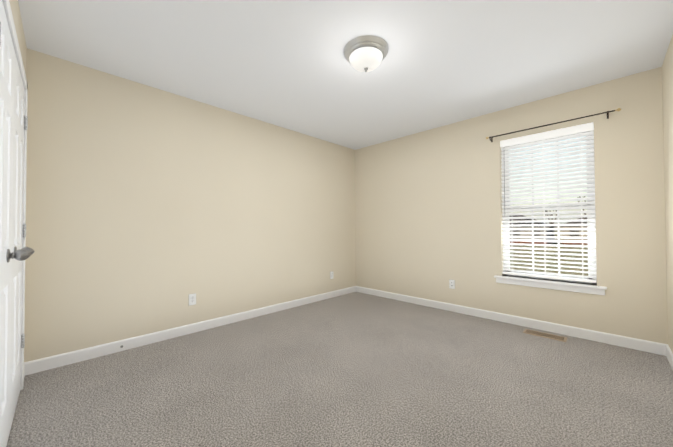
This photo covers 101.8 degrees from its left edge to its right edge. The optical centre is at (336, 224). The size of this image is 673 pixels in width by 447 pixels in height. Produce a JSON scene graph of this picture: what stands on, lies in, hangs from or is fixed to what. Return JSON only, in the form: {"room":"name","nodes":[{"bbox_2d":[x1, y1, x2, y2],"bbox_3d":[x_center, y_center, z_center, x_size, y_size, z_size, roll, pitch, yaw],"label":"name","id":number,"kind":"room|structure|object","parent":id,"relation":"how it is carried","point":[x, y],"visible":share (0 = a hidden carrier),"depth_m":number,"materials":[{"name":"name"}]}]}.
{"room":"empty bedroom","nodes":[
{"label":"empty bedroom","id":0,"kind":"room"},
{"bbox_2d":[9,0,26,73],"bbox_3d":[-1.144,-0.131,0.786,3.430,2.440,0.120,-1,-1,45],"label":"wall","id":1,"kind":"structure","parent":0,"point":[15,10],"depth_m":1.70,"materials":[{"name":"beige paint"}]},
{"bbox_2d":[2,0,27,389],"bbox_3d":[-1.728,0.053,1.372,1.338,2.094,0.145,-1,-1,45],"label":"door frame","id":2,"kind":"structure","parent":1,"relation":"attached to","point":[8,13],"depth_m":1.84,"materials":[{"name":"white wood"}]},
{"bbox_2d":[0,0,30,446],"bbox_3d":[-1.453,0.080,1.216,0.608,2.018,0.110,-1,-1,45],"label":"closet door leaf","id":3,"kind":"structure","parent":1,"relation":"in","point":[6,96],"depth_m":1.28,"materials":[{"name":"white paint"}]},
{"bbox_2d":[9,50,34,433],"bbox_3d":[-1.887,0.088,1.645,0.608,2.018,0.110,-1,-1,45],"label":"closet door leaf","id":4,"kind":"structure","parent":1,"relation":"in","point":[18,231],"depth_m":1.60,"materials":[{"name":"white paint"}]},
{"bbox_2d":[24,48,355,361],"bbox_3d":[-1.050,-0.090,3.428,0.150,2.440,4.070,-1,-1,45],"label":"wall","id":5,"kind":"structure","parent":0,"point":[149,209],"depth_m":2.65,"materials":[{"name":"beige paint"}]},
{"bbox_2d":[24,286,355,375],"bbox_3d":[-0.987,1.081,3.352,0.013,0.095,3.770,-1,-1,45],"label":"baseboard","id":6,"kind":"structure","parent":5,"relation":"attached to","point":[50,362],"depth_m":2.62,"materials":[{"name":"white wood"}]},
{"bbox_2d":[189,293,195,305],"bbox_3d":[-1.498,0.777,2.844,0.009,0.117,0.072,-1,-1,45],"label":"electrical outlet","id":7,"kind":"object","parent":5,"relation":"attached to","point":[192,299],"visible":1,"depth_m":2.84,"materials":[{"name":"white plastic"}]},
{"bbox_2d":[6,292,672,446],"bbox_3d":[0.229,1.164,2.149,3.730,0.120,4.070,-1,-1,45],"label":"floor","id":8,"kind":"structure","parent":0,"point":[355,369],"depth_m":1.83,"materials":[{"name":"carpet"}]},
{"bbox_2d":[522,329,566,341],"bbox_3d":[2.081,1.103,2.737,0.345,0.005,0.142,-1,-1,45],"label":"air vent register","id":9,"kind":"object","parent":8,"relation":"on","point":[546,335],"visible":1,"depth_m":2.73,"materials":[{"name":"beige metal"}]},
{"bbox_2d":[18,0,672,149],"bbox_3d":[0.218,-1.395,2.189,3.730,0.120,4.070,-1,-1,45],"label":"ceiling","id":10,"kind":"structure","parent":0,"point":[286,64],"depth_m":2.10,"materials":[{"name":"white paint"}]},
{"bbox_2d":[344,35,387,71],"bbox_3d":[0.226,-1.254,2.102,0.342,0.165,0.342,-1,-1,45],"label":"ceiling light","id":11,"kind":"object","parent":10,"relation":"attached to","point":[366,53],"visible":1,"depth_m":2.01,"materials":[{"name":"white glass"}]},
{"bbox_2d":[355,67,667,343],"bbox_3d":[1.601,-0.100,3.563,3.430,2.440,0.150,-1,-1,45],"label":"wall","id":12,"kind":"structure","parent":0,"point":[429,213],"depth_m":3.17,"materials":[{"name":"beige paint"}]},
{"bbox_2d":[449,279,454,288],"bbox_3d":[1.497,0.772,3.544,0.072,0.117,0.009,-1,-1,45],"label":"outlet","id":13,"kind":"object","parent":12,"relation":"attached to","point":[451,284],"visible":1,"depth_m":3.54,"materials":[{"name":"white plastic"}]},
{"bbox_2d":[356,286,666,355],"bbox_3d":[1.549,1.072,3.487,3.430,0.095,0.013,-1,-1,45],"label":"baseboard","id":14,"kind":"structure","parent":12,"relation":"attached to","point":[630,342],"depth_m":2.91,"materials":[{"name":"white wood"}]},
{"bbox_2d":[494,130,606,294],"bbox_3d":[2.218,-0.158,2.918,0.931,1.648,0.192,-1,-1,45],"label":"window","id":15,"kind":"structure","parent":12,"relation":"in","point":[593,266],"depth_m":2.85,"materials":[{"name":"white plastic"}]},
{"bbox_2d":[500,122,595,282],"bbox_3d":[2.207,-0.210,2.908,0.791,1.541,0.071,-1,-1,45],"label":"window blind","id":16,"kind":"object","parent":15,"relation":"attached to","point":[564,132],"visible":0.9,"depth_m":2.87,"materials":[{"name":"white plastic"}]},
{"bbox_2d":[486,108,620,141],"bbox_3d":[2.167,-1.011,2.848,1.108,0.055,0.087,-1,-1,45],"label":"curtain rod","id":17,"kind":"object","parent":12,"relation":"attached to","point":[607,112],"visible":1,"depth_m":2.77,"materials":[{"name":"brown metal"}]},
{"bbox_2d":[662,35,672,352],"bbox_3d":[1.496,-0.140,0.911,0.150,2.440,4.070,-1,-1,45],"label":"wall","id":18,"kind":"structure","parent":0,"point":[667,83],"depth_m":2.15,"materials":[{"name":"beige paint"}]},
{"bbox_2d":[666,344,672,369],"bbox_3d":[1.443,1.033,0.950,0.013,0.095,3.770,-1,-1,45],"label":"baseboard","id":19,"kind":"structure","parent":18,"relation":"attached to","point":[669,354],"depth_m":2.16,"materials":[{"name":"white wood"}]},
{"label":"outside","id":20,"kind":"structure","parent":0,"visible":0},
{"bbox_2d":[510,230,587,275],"bbox_3d":[139.680,4.260,145.609,400.000,0.001,396.070,-1,-1,45],"label":"ground","id":21,"kind":"structure","parent":20,"point":[553,263],"depth_m":22.44,"materials":[{"name":"green plant"}]},
{"bbox_2d":[510,215,555,243],"bbox_3d":[32.448,0.646,50.283,11.900,5.150,9.920,-1,-1,45],"label":"house","id":22,"kind":"structure","parent":21,"relation":"on","point":[531,231],"depth_m":45.27,"materials":[{"name":"white"}]},
{"bbox_2d":[542,203,556,223],"bbox_3d":[46.972,-0.731,59.793,4.136,8.079,1.927,0,-1,0],"label":"tree","id":23,"kind":"object","parent":21,"relation":"on","point":[550,215],"depth_m":59.55,"materials":[{"name":"green plant"}]},
{"bbox_2d":[555,217,587,244],"bbox_3d":[42.025,0.774,45.032,8.400,4.650,9.920,-1,-1,45],"label":"house","id":24,"kind":"structure","parent":21,"relation":"on","point":[574,231],"depth_m":43.30,"materials":[{"name":"white"}]}
]}

